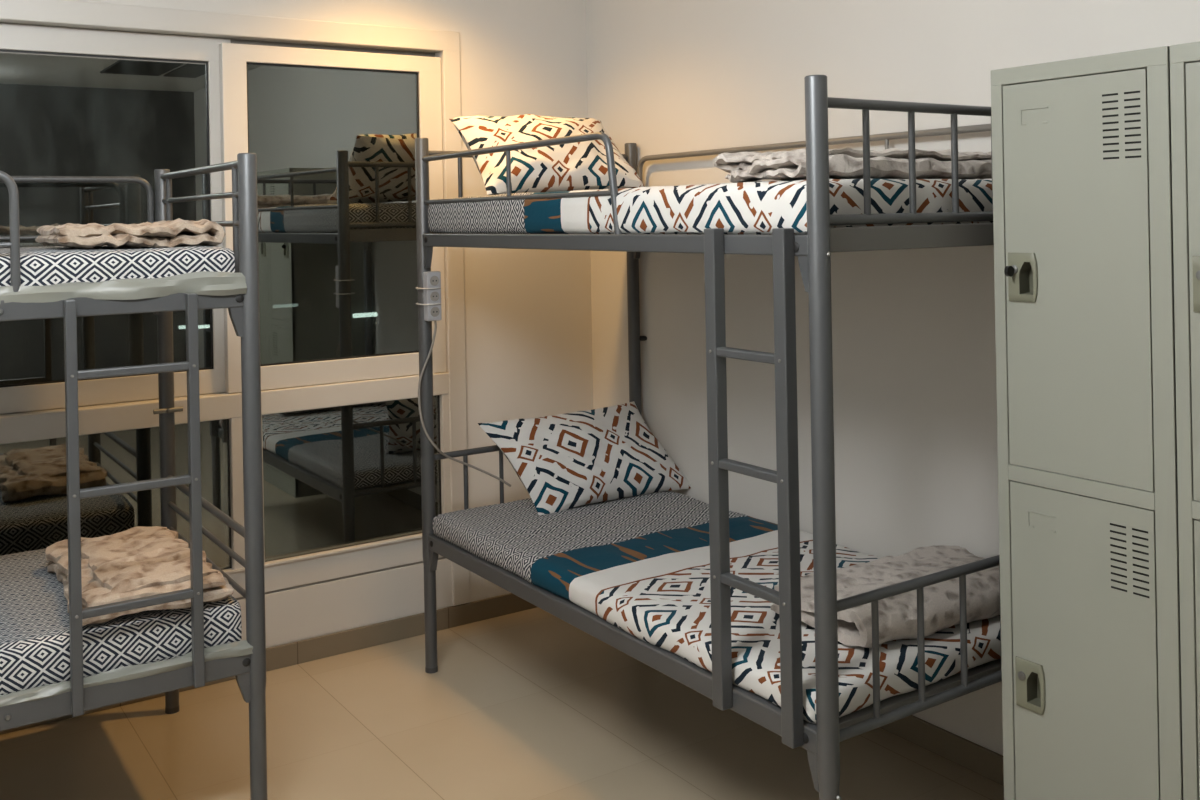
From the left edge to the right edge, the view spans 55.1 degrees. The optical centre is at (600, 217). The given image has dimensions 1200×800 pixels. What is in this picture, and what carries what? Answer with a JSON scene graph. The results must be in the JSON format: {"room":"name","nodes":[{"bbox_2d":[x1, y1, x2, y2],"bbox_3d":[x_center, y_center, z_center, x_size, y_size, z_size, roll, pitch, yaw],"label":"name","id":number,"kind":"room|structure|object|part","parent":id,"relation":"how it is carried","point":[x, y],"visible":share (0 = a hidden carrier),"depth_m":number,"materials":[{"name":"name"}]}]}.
{"room":"dormitory","nodes":[
{"label":"dormitory","id":0,"kind":"room"},
{"bbox_2d":[74,0,592,647],"bbox_3d":[-1.768,0.244,3.830,4.018,2.750,0.200,-1,0,-34],"label":"wall","id":1,"kind":"structure","parent":0,"point":[528,313],"depth_m":4.64,"materials":[{"name":"paint"}]},
{"bbox_2d":[0,0,469,646],"bbox_3d":[-1.339,0.408,4.046,1.866,2.242,0.114,-1,0,-34],"label":"window","id":2,"kind":"structure","parent":1,"relation":"in","point":[332,114],"depth_m":4.12,"materials":[{"name":"white plastic"}]},
{"bbox_3d":[-1.691,-0.001,3.846,0.764,1.094,0.006,-1,0,-34],"label":"pane","id":3,"kind":"part","parent":2,"relation":"part of","materials":[{"name":"clear glass"}]},
{"bbox_3d":[-1.653,0.975,3.807,0.856,0.548,0.006,-1,0,-34],"label":"pane","id":4,"kind":"part","parent":2,"relation":"part of","materials":[{"name":"glass"}]},
{"bbox_3d":[-1.693,-0.001,3.845,0.913,1.250,0.040,-1,0,-34],"label":"sash","id":5,"kind":"part","parent":2,"relation":"part of","materials":[{"name":"white plastic"}]},
{"bbox_3d":[-1.302,1.235,4.014,1.722,0.010,0.032,-1,0,-34],"label":"sill","id":6,"kind":"part","parent":2,"relation":"part of","materials":[{"name":"white plastic"}]},
{"bbox_3d":[-0.975,-0.004,4.273,0.844,1.228,0.040,-1,0,-34],"label":"sash","id":7,"kind":"part","parent":2,"relation":"part of","materials":[{"name":"white plastic"}]},
{"bbox_3d":[-0.978,-0.015,4.271,0.678,1.094,0.006,-1,0,-34],"label":"pane","id":8,"kind":"part","parent":2,"relation":"part of","materials":[{"name":"glass"}]},
{"bbox_3d":[-1.319,1.436,4.043,1.724,0.186,0.082,-1,0,-34],"label":"apron panel","id":9,"kind":"part","parent":2,"relation":"part of","materials":[{"name":"white plastic"}]},
{"bbox_3d":[-0.922,0.961,4.298,0.718,0.548,0.006,-1,0,-34],"label":"pane","id":10,"kind":"part","parent":2,"relation":"part of","materials":[{"name":"glass"}]},
{"bbox_2d":[0,593,536,734],"bbox_3d":[-1.689,1.578,3.739,4.006,0.080,0.012,-1,0,-34],"label":"baseboard","id":11,"kind":"structure","parent":1,"relation":"attached to","point":[289,654],"depth_m":4.29,"materials":[{"name":"tile"}]},
{"bbox_2d":[0,607,1003,799],"bbox_3d":[0.017,1.647,1.206,4.318,0.120,6.518,-1,0,-34],"label":"floor","id":12,"kind":"structure","parent":0,"point":[529,704],"depth_m":3.49,"materials":[{"name":"tile"}]},
{"bbox_2d":[0,153,267,799],"bbox_3d":[-1.955,0.738,2.827,2.019,1.770,0.989,-1,0,-34],"label":"bunk bed","id":13,"kind":"object","parent":12,"relation":"on","point":[249,671],"visible":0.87,"depth_m":2.92,"materials":[{"name":"grey metal"}]},
{"bbox_3d":[-1.849,0.073,2.366,1.155,0.014,0.014,-1,0,-34],"label":"rail","id":14,"kind":"part","parent":13,"relation":"part of","materials":[{"name":"grey metal"}]},
{"bbox_3d":[-1.849,0.059,2.366,1.176,0.325,0.020,-1,0,-34],"label":"guard rail","id":15,"kind":"part","parent":13,"relation":"part of","materials":[{"name":"grey metal"}]},
{"bbox_3d":[-2.233,0.072,3.215,1.862,0.014,0.014,-1,0,-34],"label":"rail","id":16,"kind":"part","parent":13,"relation":"part of","materials":[{"name":"grey metal"}]},
{"bbox_3d":[-2.234,0.055,3.215,1.883,0.346,0.020,-1,0,-34],"label":"guard rail","id":17,"kind":"part","parent":13,"relation":"part of","materials":[{"name":"grey metal"}]},
{"bbox_3d":[-1.724,0.221,2.448,1.914,0.052,0.028,-1,0,-34],"label":"rail","id":18,"kind":"part","parent":13,"relation":"part of","materials":[{"name":"grey metal"}]},
{"bbox_2d":[0,245,246,303],"bbox_3d":[-1.963,0.154,2.814,1.910,0.130,0.937,-1,0,-34],"label":"mattress","id":19,"kind":"object","parent":13,"relation":"on","point":[55,273],"visible":0.88,"depth_m":2.83,"materials":[{"name":"fabric"}]},
{"bbox_2d":[35,218,225,248],"bbox_3d":[-1.265,0.047,3.088,0.428,0.084,0.459,-1,0,-34],"label":"blanket","id":20,"kind":"object","parent":19,"relation":"on","point":[178,232],"visible":0.99,"depth_m":2.93,"materials":[{"name":"beige fabric"}]},
{"bbox_3d":[-1.706,1.161,2.448,1.914,0.060,0.028,-1,0,-34],"label":"rail","id":21,"kind":"part","parent":13,"relation":"part of","materials":[{"name":"grey metal"}]},
{"bbox_2d":[0,549,252,706],"bbox_3d":[-1.949,1.077,2.819,1.911,0.139,0.929,-1,0,-34],"label":"mattress","id":22,"kind":"object","parent":13,"relation":"on","point":[34,617],"visible":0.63,"depth_m":2.85,"materials":[{"name":"fabric"}]},
{"bbox_2d":[45,526,233,625],"bbox_3d":[-1.272,0.952,3.136,0.403,0.115,0.653,-1,0,-34],"label":"blanket","id":23,"kind":"object","parent":22,"relation":"on","point":[139,561],"visible":0.84,"depth_m":2.98,"materials":[{"name":"beige fabric"}]},
{"bbox_3d":[-1.416,0.728,3.755,0.048,1.770,0.048,-1,0,-34],"label":"post","id":24,"kind":"part","parent":13,"relation":"part of","materials":[{"name":"grey metal"}]},
{"bbox_3d":[-1.176,-0.137,3.372,0.021,0.022,0.880,-1,0,-34],"label":"frame","id":25,"kind":"part","parent":13,"relation":"part of","materials":[{"name":"grey metal"}]},
{"bbox_3d":[-1.158,0.843,3.373,0.021,0.022,0.880,-1,0,-34],"label":"frame","id":26,"kind":"part","parent":13,"relation":"part of","materials":[{"name":"grey metal"}]},
{"bbox_3d":[-0.904,0.718,2.991,0.048,1.770,0.048,-1,0,-34],"label":"post","id":27,"kind":"part","parent":13,"relation":"part of","materials":[{"name":"grey metal"}]},
{"bbox_2d":[415,75,1001,799],"bbox_3d":[0.301,0.642,3.487,0.995,1.877,2.005,-1,0,-34],"label":"bunk bed","id":28,"kind":"object","parent":12,"relation":"on","point":[821,740],"depth_m":2.62,"materials":[{"name":"grey metal"}]},
{"bbox_3d":[-0.614,0.659,4.049,0.048,1.877,0.048,-1,0,-34],"label":"post","id":29,"kind":"part","parent":28,"relation":"part of","materials":[{"name":"grey metal"}]},
{"bbox_2d":[430,276,438,285],"bbox_3d":[-0.579,0.221,4.004,0.036,0.036,0.002,-1,0,-34],"label":"socket","id":30,"kind":"object","parent":28,"relation":"attached to","point":[434,280],"depth_m":4.00,"materials":[{"name":"white plastic"}]},
{"bbox_2d":[430,291,438,300],"bbox_3d":[-0.578,0.275,4.004,0.036,0.036,0.002,-1,0,-34],"label":"socket","id":31,"kind":"object","parent":28,"relation":"attached to","point":[434,295],"depth_m":4.00,"materials":[{"name":"white plastic"}]},
{"bbox_2d":[431,307,439,316],"bbox_3d":[-0.577,0.329,4.004,0.036,0.036,0.002,-1,0,-34],"label":"socket","id":32,"kind":"object","parent":28,"relation":"attached to","point":[435,311],"depth_m":4.00,"materials":[{"name":"white plastic"}]},
{"bbox_3d":[-0.497,0.583,4.104,0.341,0.791,0.094,-1,0,-34],"label":"power strip","id":33,"kind":"part","parent":28,"relation":"part of","materials":[{"name":"white plastic"}]},
{"bbox_3d":[-0.234,0.978,4.300,0.861,0.299,0.022,-1,0,-34],"label":"frame","id":34,"kind":"part","parent":28,"relation":"part of","materials":[{"name":"grey metal"}]},
{"bbox_3d":[-0.290,-0.059,3.546,0.014,0.014,1.170,-1,0,-34],"label":"rail","id":35,"kind":"part","parent":28,"relation":"part of","materials":[{"name":"grey metal"}]},
{"bbox_3d":[-0.282,-0.082,3.533,0.020,0.290,1.200,-1,0,-34],"label":"guard rail","id":36,"kind":"part","parent":28,"relation":"part of","materials":[{"name":"grey metal"}]},
{"bbox_3d":[-0.254,-0.106,4.299,0.861,0.273,0.022,-1,0,-34],"label":"frame","id":37,"kind":"part","parent":28,"relation":"part of","materials":[{"name":"grey metal"}]},
{"bbox_3d":[-0.082,0.069,3.239,0.028,0.045,1.914,-1,0,-34],"label":"rail","id":38,"kind":"part","parent":28,"relation":"part of","materials":[{"name":"grey metal"}]},
{"bbox_3d":[-0.062,1.127,3.239,0.028,0.050,1.914,-1,0,-34],"label":"rail","id":39,"kind":"part","parent":28,"relation":"part of","materials":[{"name":"grey metal"}]},
{"bbox_3d":[0.135,0.645,4.550,0.048,1.877,0.048,-1,0,-34],"label":"post","id":40,"kind":"part","parent":28,"relation":"part of","materials":[{"name":"grey metal"}]},
{"bbox_2d":[428,179,992,234],"bbox_3d":[0.277,-0.021,3.485,0.891,0.139,1.903,-1,0,-34],"label":"mattress","id":41,"kind":"object","parent":28,"relation":"on","point":[757,207],"visible":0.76,"depth_m":2.78,"materials":[{"name":"fabric"}]},
{"bbox_2d":[449,114,644,194],"bbox_3d":[-0.186,-0.224,4.108,0.682,0.301,0.341,-1,0,-34],"label":"pillow","id":42,"kind":"object","parent":41,"relation":"on","point":[578,165],"visible":0.84,"depth_m":3.99,"materials":[{"name":"fabric"}]},
{"bbox_2d":[713,148,991,182],"bbox_3d":[0.659,-0.127,2.877,0.753,0.082,0.367,-1,0,-34],"label":"blanket","id":43,"kind":"object","parent":41,"relation":"on","point":[846,163],"visible":0.74,"depth_m":2.72,"materials":[{"name":"beige fabric"}]},
{"bbox_2d":[433,491,1000,723],"bbox_3d":[0.296,1.058,3.488,0.894,0.093,1.902,-1,0,-34],"label":"mattress","id":44,"kind":"object","parent":28,"relation":"on","point":[640,564],"visible":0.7,"depth_m":3.29,"materials":[{"name":"fabric"}]},
{"bbox_2d":[478,401,690,514],"bbox_3d":[-0.041,0.876,4.219,0.784,0.316,0.275,-1,0,-34],"label":"pillow","id":45,"kind":"object","parent":44,"relation":"on","point":[579,458],"visible":1,"depth_m":4.13,"materials":[{"name":"white fabric"}]},
{"bbox_2d":[770,545,999,647],"bbox_3d":[0.792,0.960,2.941,0.639,0.121,0.365,-1,0,-34],"label":"blanket","id":46,"kind":"object","parent":44,"relation":"on","point":[897,613],"visible":0.69,"depth_m":2.83,"materials":[{"name":"beige fabric"}]},
{"bbox_3d":[0.660,-0.102,3.738,0.021,0.292,1.840,-1,0,-34],"label":"guard rail","id":47,"kind":"part","parent":28,"relation":"part of","materials":[{"name":"grey metal"}]},
{"bbox_3d":[0.471,0.639,2.429,0.048,1.877,0.048,-1,0,-34],"label":"post","id":48,"kind":"part","parent":28,"relation":"part of","materials":[{"name":"grey metal"}]},
{"bbox_3d":[0.831,-0.126,2.679,0.861,0.273,0.022,-1,0,-34],"label":"frame","id":49,"kind":"part","parent":28,"relation":"part of","materials":[{"name":"grey metal"}]},
{"bbox_3d":[0.852,0.959,2.680,0.861,0.299,0.022,-1,0,-34],"label":"frame","id":50,"kind":"part","parent":28,"relation":"part of","materials":[{"name":"grey metal"}]},
{"bbox_2d":[991,46,1182,799],"bbox_3d":[1.194,0.612,2.563,0.484,1.905,0.418,-1,0,-34],"label":"locker","id":51,"kind":"object","parent":12,"relation":"on","point":[1082,157],"visible":1,"depth_m":2.43,"materials":[{"name":"grey metal"}]},
{"bbox_3d":[0.937,0.133,2.554,0.006,0.108,0.074,-1,0,-34],"label":"handle","id":52,"kind":"part","parent":51,"relation":"part of","materials":[{"name":"plastic"}]},
{"bbox_3d":[0.954,1.040,2.555,0.006,0.108,0.074,-1,0,-34],"label":"handle","id":53,"kind":"part","parent":51,"relation":"part of","materials":[{"name":"plastic"}]},
{"bbox_3d":[1.016,0.128,2.458,0.018,0.852,0.339,-1,0,-34],"label":"door","id":54,"kind":"part","parent":51,"relation":"part of","materials":[{"name":"grey paint"}]},
{"bbox_3d":[1.033,1.028,2.459,0.018,0.870,0.339,-1,0,-34],"label":"door","id":55,"kind":"part","parent":51,"relation":"part of","materials":[{"name":"grey paint"}]},
{"bbox_2d":[1102,91,1140,159],"bbox_3d":[1.073,-0.187,2.361,0.002,0.153,0.100,-1,0,-34],"label":"vent","id":56,"kind":"object","parent":51,"relation":"attached to","point":[1121,110],"depth_m":2.36,"materials":[{"name":"grey metal"}]},
{"bbox_2d":[1110,523,1149,598],"bbox_3d":[1.089,0.704,2.362,0.002,0.153,0.100,-1,0,-34],"label":"vent","id":57,"kind":"object","parent":51,"relation":"attached to","point":[1129,542],"depth_m":2.36,"materials":[{"name":"grey metal"}]},
{"bbox_2d":[1170,41,1199,799],"bbox_3d":[1.438,0.608,2.219,0.460,1.905,0.418,-1,0,-34],"label":"locker","id":58,"kind":"object","parent":12,"relation":"on","point":[1184,58],"visible":1,"depth_m":2.25,"materials":[{"name":"grey metal"}]},
{"bbox_3d":[1.251,0.124,2.108,0.018,0.852,0.340,-1,0,-34],"label":"door","id":59,"kind":"part","parent":58,"relation":"part of","materials":[{"name":"grey paint"}]},
{"bbox_3d":[1.171,0.128,2.204,0.006,0.108,0.074,-1,0,-34],"label":"handle","id":60,"kind":"part","parent":58,"relation":"part of","materials":[{"name":"plastic"}]},
{"bbox_3d":[1.267,1.024,2.108,0.018,0.870,0.340,-1,0,-34],"label":"door","id":61,"kind":"part","parent":58,"relation":"part of","materials":[{"name":"grey paint"}]},
{"bbox_2d":[586,0,1199,754],"bbox_3d":[1.721,0.180,2.365,0.150,2.750,6.518,-1,0,-34],"label":"wall","id":62,"kind":"structure","parent":0,"point":[914,340],"depth_m":3.63,"materials":[{"name":"paint"}]},
{"bbox_2d":[880,715,1003,785],"bbox_3d":[1.693,1.515,2.300,0.012,0.080,6.168,-1,0,-34],"label":"baseboard","id":63,"kind":"structure","parent":62,"relation":"attached to","point":[987,763],"depth_m":3.31,"materials":[{"name":"tile"}]}
]}

